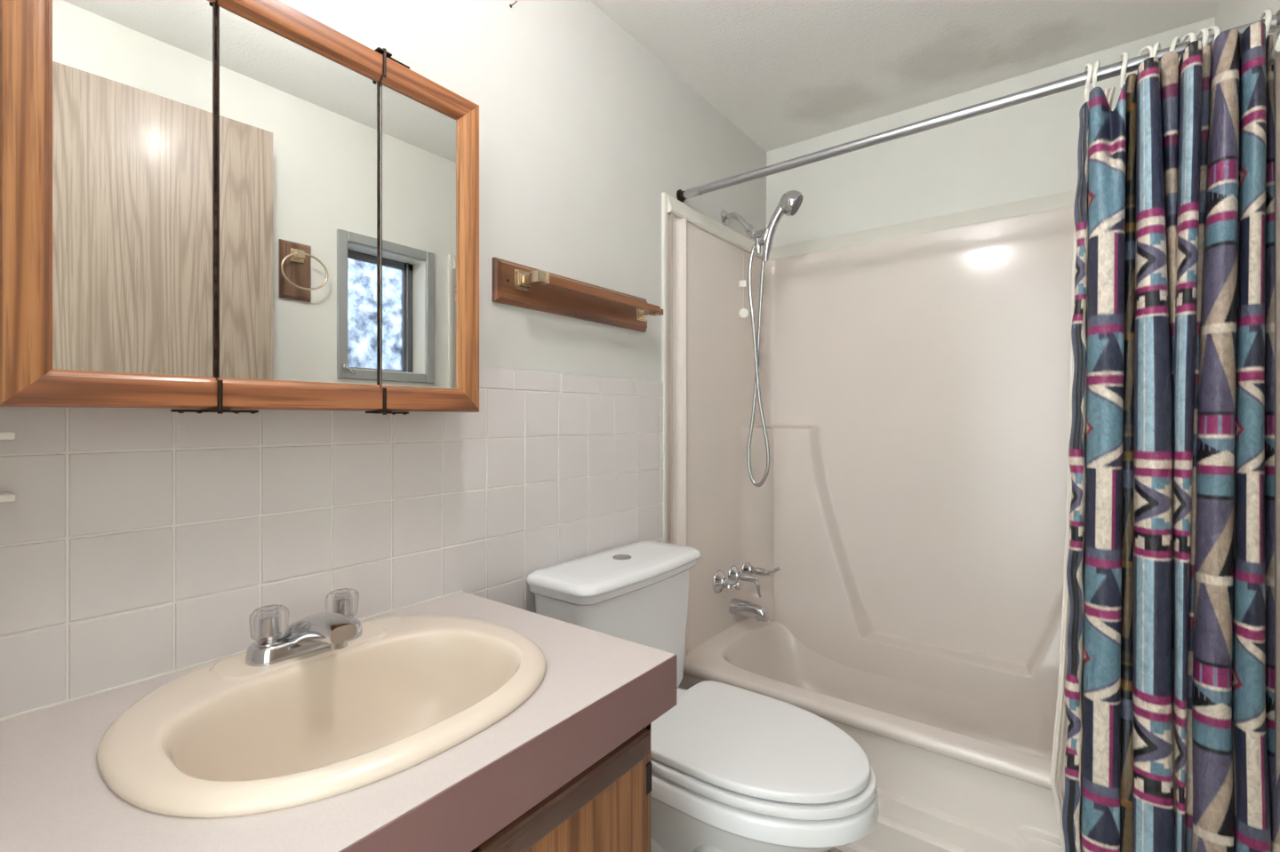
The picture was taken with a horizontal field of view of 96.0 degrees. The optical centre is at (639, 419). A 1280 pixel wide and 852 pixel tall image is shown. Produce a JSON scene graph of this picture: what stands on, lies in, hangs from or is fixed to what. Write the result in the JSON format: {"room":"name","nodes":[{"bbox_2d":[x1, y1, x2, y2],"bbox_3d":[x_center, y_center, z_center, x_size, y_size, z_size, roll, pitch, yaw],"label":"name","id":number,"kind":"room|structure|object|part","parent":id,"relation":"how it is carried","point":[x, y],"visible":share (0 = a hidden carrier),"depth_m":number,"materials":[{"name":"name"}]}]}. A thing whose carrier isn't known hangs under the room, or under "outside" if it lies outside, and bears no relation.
{"room":"bathroom","nodes":[
{"label":"bathroom","id":0,"kind":"room"},
{"bbox_2d":[0,0,766,700],"bbox_3d":[-0.166,0.004,1.580,0.104,2.253,2.377,0,0,37],"label":"wall","id":1,"kind":"structure","parent":0,"point":[583,130],"depth_m":1.45,"materials":[{"name":"paint"}]},
{"bbox_2d":[0,0,479,415],"bbox_3d":[-0.543,-0.310,0.898,0.129,0.606,0.624,0,0,37],"label":"medicine cabinet","id":2,"kind":"object","parent":1,"relation":"attached to","point":[220,206],"visible":1,"depth_m":0.79,"materials":[{"name":"brown wood"}]},
{"bbox_3d":[-0.634,-0.035,0.699,0.025,0.043,0.198,0,0,37],"label":"rail","id":3,"kind":"part","parent":2,"relation":"part of","materials":[{"name":"brown wood"}]},
{"bbox_2d":[52,0,212,376],"bbox_3d":[-0.626,-0.310,0.719,0.006,0.511,0.156,0,0,37],"label":"mirror","id":4,"kind":"object","parent":2,"relation":"on","point":[132,79],"depth_m":0.71,"materials":[{"name":"silver metal"}]},
{"bbox_2d":[216,4,377,384],"bbox_3d":[-0.508,-0.310,0.874,0.006,0.511,0.227,0,0,37],"label":"mirror","id":5,"kind":"object","parent":2,"relation":"on","point":[297,114],"depth_m":0.86,"materials":[{"name":"silver metal"}]},
{"bbox_3d":[-0.503,-0.586,0.871,0.025,0.043,0.227,0,0,37],"label":"rail","id":6,"kind":"part","parent":2,"relation":"part of","materials":[{"name":"brown wood"}]},
{"bbox_3d":[-0.503,-0.035,0.871,0.025,0.043,0.227,0,0,37],"label":"rail","id":7,"kind":"part","parent":2,"relation":"part of","materials":[{"name":"brown wood"}]},
{"bbox_2d":[378,83,456,389],"bbox_3d":[-0.392,-0.310,1.027,0.006,0.511,0.151,0,0,37],"label":"mirror","id":8,"kind":"object","parent":2,"relation":"on","point":[418,130],"depth_m":1.02,"materials":[{"name":"silver metal"}]},
{"bbox_3d":[-0.375,-0.586,1.040,0.025,0.043,0.193,0,0,37],"label":"rail","id":9,"kind":"part","parent":2,"relation":"part of","materials":[{"name":"brown wood"}]},
{"bbox_3d":[-0.375,-0.035,1.040,0.025,0.043,0.193,0,0,37],"label":"rail","id":10,"kind":"part","parent":2,"relation":"part of","materials":[{"name":"brown wood"}]},
{"bbox_2d":[0,366,663,718],"bbox_3d":[-0.381,0.506,1.212,0.006,1.244,1.527,0,0,37],"label":"wall tile","id":11,"kind":"structure","parent":1,"relation":"attached to","point":[109,492],"depth_m":0.94,"materials":[{"name":"tile"}]},
{"bbox_2d":[0,432,15,502],"bbox_3d":[-0.771,0.052,0.658,0.044,0.125,0.076,0,0,37],"label":"wall holder","id":12,"kind":"object","parent":11,"relation":"attached to","point":[4,497],"visible":1,"depth_m":0.67,"materials":[{"name":"white plastic"}]},
{"bbox_3d":[-0.768,0.092,0.656,0.037,0.008,0.076,0,0,37],"label":"arm","id":13,"kind":"part","parent":12,"relation":"part of","materials":[{"name":"white plastic"}]},
{"bbox_3d":[-0.768,0.019,0.656,0.037,0.008,0.076,0,0,37],"label":"arm","id":14,"kind":"part","parent":12,"relation":"part of","materials":[{"name":"white plastic"}]},
{"bbox_2d":[491,256,663,332],"bbox_3d":[-0.122,-0.312,1.481,0.094,0.098,0.564,0,0,37],"label":"towel bar","id":15,"kind":"object","parent":1,"relation":"attached to","point":[516,284],"visible":1,"depth_m":1.42,"materials":[{"name":"brown wood"}]},
{"bbox_3d":[-0.244,-0.319,1.304,0.074,0.046,0.046,0,0,37],"label":"post","id":16,"kind":"part","parent":15,"relation":"part of","materials":[{"name":"gold metal"}]},
{"bbox_3d":[0.022,-0.311,1.675,0.050,0.046,0.046,0,0,37],"label":"post","id":17,"kind":"part","parent":15,"relation":"part of","materials":[{"name":"gold metal"}]},
{"bbox_2d":[661,192,667,543],"bbox_3d":[0.608,0.209,1.408,1.346,1.842,0.019,0,0,37],"label":"trim","id":18,"kind":"structure","parent":1,"relation":"attached to","point":[664,196],"depth_m":1.80,"materials":[{"name":"white plastic"}]},
{"bbox_2d":[738,245,748,318],"bbox_3d":[0.393,-0.522,2.181,0.036,0.276,0.009,0,0,12],"label":"cord","id":19,"kind":"object","parent":1,"relation":"hanging from","point":[743,313],"visible":1,"depth_m":2.18,"materials":[{"name":"white plastic"}]},
{"bbox_2d":[720,190,803,487],"bbox_3d":[0.439,-0.274,2.057,0.292,1.034,0.090,0,0,37],"label":"shower","id":20,"kind":"object","parent":1,"relation":"attached to","point":[790,202],"visible":1,"depth_m":2.05,"materials":[{"name":"silver metal"}]},
{"bbox_3d":[0.358,-0.720,2.102,0.103,0.079,0.022,0,0,34],"label":"shower arm","id":21,"kind":"part","parent":20,"relation":"part of","materials":[{"name":"silver metal"}]},
{"bbox_2d":[676,9,1279,202],"bbox_3d":[0.667,-0.740,1.486,1.346,0.055,0.042,0,0,37],"label":"curtain rod","id":22,"kind":"object","parent":1,"relation":"attached to","point":[1112,70],"visible":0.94,"depth_m":1.40,"materials":[{"name":"silver metal"}]},
{"bbox_2d":[676,189,686,202],"bbox_3d":[0.139,-0.733,1.887,0.019,0.042,0.042,0,0,37],"label":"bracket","id":23,"kind":"object","parent":22,"relation":"on","point":[681,196],"depth_m":1.88,"materials":[{"name":"metal"}]},
{"bbox_2d":[1081,63,1092,100],"bbox_3d":[0.971,-0.733,1.252,0.012,0.076,0.048,0,0,23],"label":"curtain ring","id":24,"kind":"object","parent":22,"relation":"hanging from","point":[1089,66],"visible":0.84,"depth_m":1.24,"materials":[{"name":"white plastic"}]},
{"bbox_2d":[1092,60,1100,87],"bbox_3d":[0.985,-0.733,1.241,0.048,0.076,0.012,0,0,-41],"label":"curtain ring","id":25,"kind":"object","parent":22,"relation":"hanging from","point":[1097,66],"visible":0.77,"depth_m":1.23,"materials":[{"name":"white plastic"}]},
{"bbox_2d":[1049,86,1115,851],"bbox_3d":[0.939,0.130,1.222,0.112,1.660,0.070,0,0,37],"label":"liner","id":26,"kind":"object","parent":25,"relation":"hanging from","point":[1057,776],"visible":0.21,"depth_m":1.23,"materials":[{"name":"beige plastic"}]},
{"bbox_2d":[1118,52,1127,90],"bbox_3d":[1.019,-0.734,1.215,0.012,0.076,0.048,0,0,32],"label":"curtain ring","id":27,"kind":"object","parent":22,"relation":"hanging from","point":[1124,57],"visible":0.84,"depth_m":1.20,"materials":[{"name":"white plastic"}]},
{"bbox_2d":[1136,45,1152,57],"bbox_3d":[1.047,-0.734,1.195,0.012,0.076,0.048,0,0,9],"label":"curtain ring","id":28,"kind":"object","parent":22,"relation":"hanging from","point":[1149,47],"visible":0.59,"depth_m":1.19,"materials":[{"name":"white plastic"}]},
{"bbox_2d":[1152,41,1161,56],"bbox_3d":[1.063,-0.734,1.182,0.048,0.076,0.012,0,0,-30],"label":"curtain ring","id":29,"kind":"object","parent":22,"relation":"hanging from","point":[1157,46],"visible":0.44,"depth_m":1.17,"materials":[{"name":"white plastic"}]},
{"bbox_2d":[1062,21,1279,851],"bbox_3d":[1.024,0.155,1.126,0.321,1.750,0.128,0,0,37],"label":"shower curtain","id":30,"kind":"object","parent":22,"relation":"hanging from","point":[1169,692],"visible":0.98,"depth_m":1.09,"materials":[{"name":"fabric"}]},
{"bbox_2d":[1168,36,1181,52],"bbox_3d":[1.087,-0.735,1.164,0.048,0.076,0.012,0,0,-24],"label":"curtain ring","id":31,"kind":"object","parent":22,"relation":"hanging from","point":[1177,40],"visible":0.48,"depth_m":1.16,"materials":[{"name":"white plastic"}]},
{"bbox_2d":[1180,32,1196,43],"bbox_3d":[1.097,-0.735,1.156,0.012,0.076,0.048,0,0,20],"label":"curtain ring","id":32,"kind":"object","parent":22,"relation":"hanging from","point":[1192,36],"visible":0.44,"depth_m":1.14,"materials":[{"name":"white plastic"}]},
{"bbox_2d":[1195,28,1208,47],"bbox_3d":[1.113,-0.735,1.144,0.012,0.076,0.048,0,0,26],"label":"curtain ring","id":33,"kind":"object","parent":22,"relation":"hanging from","point":[1205,33],"visible":0.47,"depth_m":1.12,"materials":[{"name":"white plastic"}]},
{"bbox_2d":[1200,25,1220,47],"bbox_3d":[1.123,-0.735,1.136,0.012,0.076,0.048,0,0,14],"label":"curtain ring","id":34,"kind":"object","parent":22,"relation":"hanging from","point":[1217,31],"visible":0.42,"depth_m":1.12,"materials":[{"name":"white plastic"}]},
{"bbox_2d":[1256,8,1271,38],"bbox_3d":[1.182,-0.736,1.091,0.012,0.076,0.048,0,0,32],"label":"curtain ring","id":35,"kind":"object","parent":22,"relation":"hanging from","point":[1268,12],"visible":0.61,"depth_m":1.07,"materials":[{"name":"white plastic"}]},
{"bbox_2d":[825,848,843,851],"bbox_3d":[0.063,1.160,0.484,1.796,0.060,3.847,0,0,37],"label":"floor","id":36,"kind":"structure","parent":0,"point":[834,850],"depth_m":1.51,"materials":[{"name":"tile"}]},
{"bbox_2d":[470,723,651,851],"bbox_3d":[-0.399,0.786,0.740,0.534,0.689,0.732,0,0,37],"label":"vanity cabinet","id":37,"kind":"object","parent":36,"relation":"on","point":[605,808],"visible":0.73,"depth_m":0.76,"materials":[{"name":"brown wood"}]},
{"bbox_2d":[0,590,676,851],"bbox_3d":[-0.392,0.400,0.746,0.542,0.081,0.772,0,0,37],"label":"countertop","id":38,"kind":"structure","parent":37,"relation":"on","point":[597,691],"depth_m":0.62,"materials":[{"name":"laminate"}]},
{"bbox_2d":[244,588,362,666],"bbox_3d":[-0.465,0.305,0.837,0.141,0.072,0.159,0,0,37],"label":"sink faucet","id":39,"kind":"object","parent":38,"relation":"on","point":[276,642],"visible":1,"depth_m":0.81,"materials":[{"name":"silver metal"}]},
{"bbox_3d":[-0.529,0.300,0.822,0.036,0.040,0.036,0,0,37],"label":"handle stem","id":40,"kind":"part","parent":39,"relation":"part of","materials":[{"name":"silver metal"}]},
{"bbox_3d":[-0.529,0.290,0.822,0.049,0.042,0.047,0,0,37],"label":"acrylic knob","id":41,"kind":"part","parent":39,"relation":"part of","materials":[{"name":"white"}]},
{"bbox_3d":[-0.467,0.290,0.903,0.049,0.042,0.047,0,0,37],"label":"acrylic knob","id":42,"kind":"part","parent":39,"relation":"part of","materials":[{"name":"white"}]},
{"bbox_2d":[96,615,546,818],"bbox_3d":[-0.384,0.424,0.778,0.455,0.168,0.507,0,0,37],"label":"sink","id":43,"kind":"object","parent":38,"relation":"in","point":[227,738],"visible":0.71,"depth_m":0.76,"materials":[{"name":"ceramic"}]},
{"bbox_3d":[-0.086,0.739,0.733,0.017,0.562,0.294,0,0,37],"label":"door","id":44,"kind":"part","parent":37,"relation":"part of","materials":[{"name":"brown wood"}]},
{"bbox_2d":[526,541,879,851],"bbox_3d":[0.157,0.739,1.303,0.722,0.782,0.481,0,0,37],"label":"toilet","id":45,"kind":"object","parent":36,"relation":"on","point":[734,769],"visible":0.78,"depth_m":1.20,"materials":[{"name":"ceramic"}]},
{"bbox_3d":[-0.048,0.561,1.458,0.192,0.332,0.440,0,0,37],"label":"tank","id":46,"kind":"part","parent":45,"relation":"part of","materials":[{"name":"ceramic"}]},
{"bbox_3d":[-0.042,0.376,1.454,0.223,0.046,0.481,0,0,37],"label":"tank lid","id":47,"kind":"part","parent":45,"relation":"part of","materials":[{"name":"ceramic"}]},
{"bbox_3d":[0.249,0.688,1.240,0.466,0.022,0.362,0,0,37],"label":"lid","id":48,"kind":"part","parent":45,"relation":"part of","materials":[{"name":"white plastic"}]},
{"bbox_3d":[0.249,0.713,1.240,0.488,0.020,0.376,0,0,37],"label":"seat","id":49,"kind":"part","parent":45,"relation":"part of","materials":[{"name":"white plastic"}]},
{"bbox_3d":[0.170,0.929,1.300,0.698,0.402,0.384,0,0,37],"label":"bowl","id":50,"kind":"part","parent":45,"relation":"part of","materials":[{"name":"ceramic"}]},
{"bbox_2d":[667,50,1279,851],"bbox_3d":[0.839,0.237,1.713,1.340,1.785,0.743,0,0,37],"label":"bathtub","id":51,"kind":"object","parent":36,"relation":"on","point":[910,507],"visible":0.53,"depth_m":1.97,"materials":[{"name":"plastic"}]},
{"bbox_2d":[712,561,780,623],"bbox_3d":[0.394,0.636,2.101,0.148,0.188,0.316,0,0,37],"label":"tub faucet","id":52,"kind":"object","parent":51,"relation":"attached to","point":[739,607],"visible":0.99,"depth_m":2.10,"materials":[{"name":"silver metal"}]},
{"bbox_3d":[0.310,0.583,2.018,0.074,0.036,0.082,0,0,37],"label":"lever handle","id":53,"kind":"part","parent":52,"relation":"part of","materials":[{"name":"silver metal"}]},
{"bbox_3d":[0.403,0.700,2.112,0.143,0.060,0.058,0,0,37],"label":"spout","id":54,"kind":"part","parent":52,"relation":"part of","materials":[{"name":"silver metal"}]},
{"bbox_3d":[0.400,0.608,2.114,0.101,0.078,0.028,0,0,37],"label":"lever handle","id":55,"kind":"part","parent":52,"relation":"part of","materials":[{"name":"silver metal"}]},
{"bbox_3d":[0.476,0.575,2.191,0.128,0.046,0.030,0,0,37],"label":"lever handle","id":56,"kind":"part","parent":52,"relation":"part of","materials":[{"name":"silver metal"}]},
{"bbox_2d":[683,617,1055,790],"bbox_3d":[0.847,0.911,1.723,1.340,0.282,0.717,0,0,37],"label":"basin","id":57,"kind":"object","parent":51,"relation":"in","point":[925,711],"depth_m":1.85,"materials":[{"name":"plastic"}]},
{"bbox_2d":[590,0,1220,151],"bbox_3d":[0.043,-1.153,0.499,2.146,0.060,3.847,0,0,37],"label":"ceiling","id":58,"kind":"structure","parent":0,"point":[784,73],"depth_m":1.73,"materials":[{"name":"white paint"}]},
{"bbox_2d":[766,16,1215,247],"bbox_3d":[1.096,0.004,2.051,1.346,2.253,0.100,0,0,37],"label":"wall","id":59,"kind":"structure","parent":0,"point":[1026,150],"depth_m":2.01,"materials":[{"name":"paint"}]},
{"bbox_2d":[667,32,1279,260],"bbox_3d":[0.840,-0.682,1.714,1.346,0.059,0.747,0,0,37],"label":"trim","id":60,"kind":"structure","parent":59,"relation":"attached to","point":[1063,200],"depth_m":2.00,"materials":[{"name":"white plastic"}]},
{"bbox_2d":[1215,0,1279,45],"bbox_3d":[0.962,0.004,0.662,0.120,2.253,2.477,0,0,37],"label":"wall","id":61,"kind":"structure","parent":0,"point":[1230,13],"depth_m":1.35,"materials":[{"name":"paint"}]},
{"bbox_2d":[1268,9,1279,35],"bbox_3d":[1.196,-0.746,1.085,0.019,0.042,0.042,0,0,37],"label":"curtain ring","id":62,"kind":"object","parent":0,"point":[1275,27],"depth_m":1.08,"materials":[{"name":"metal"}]}
]}

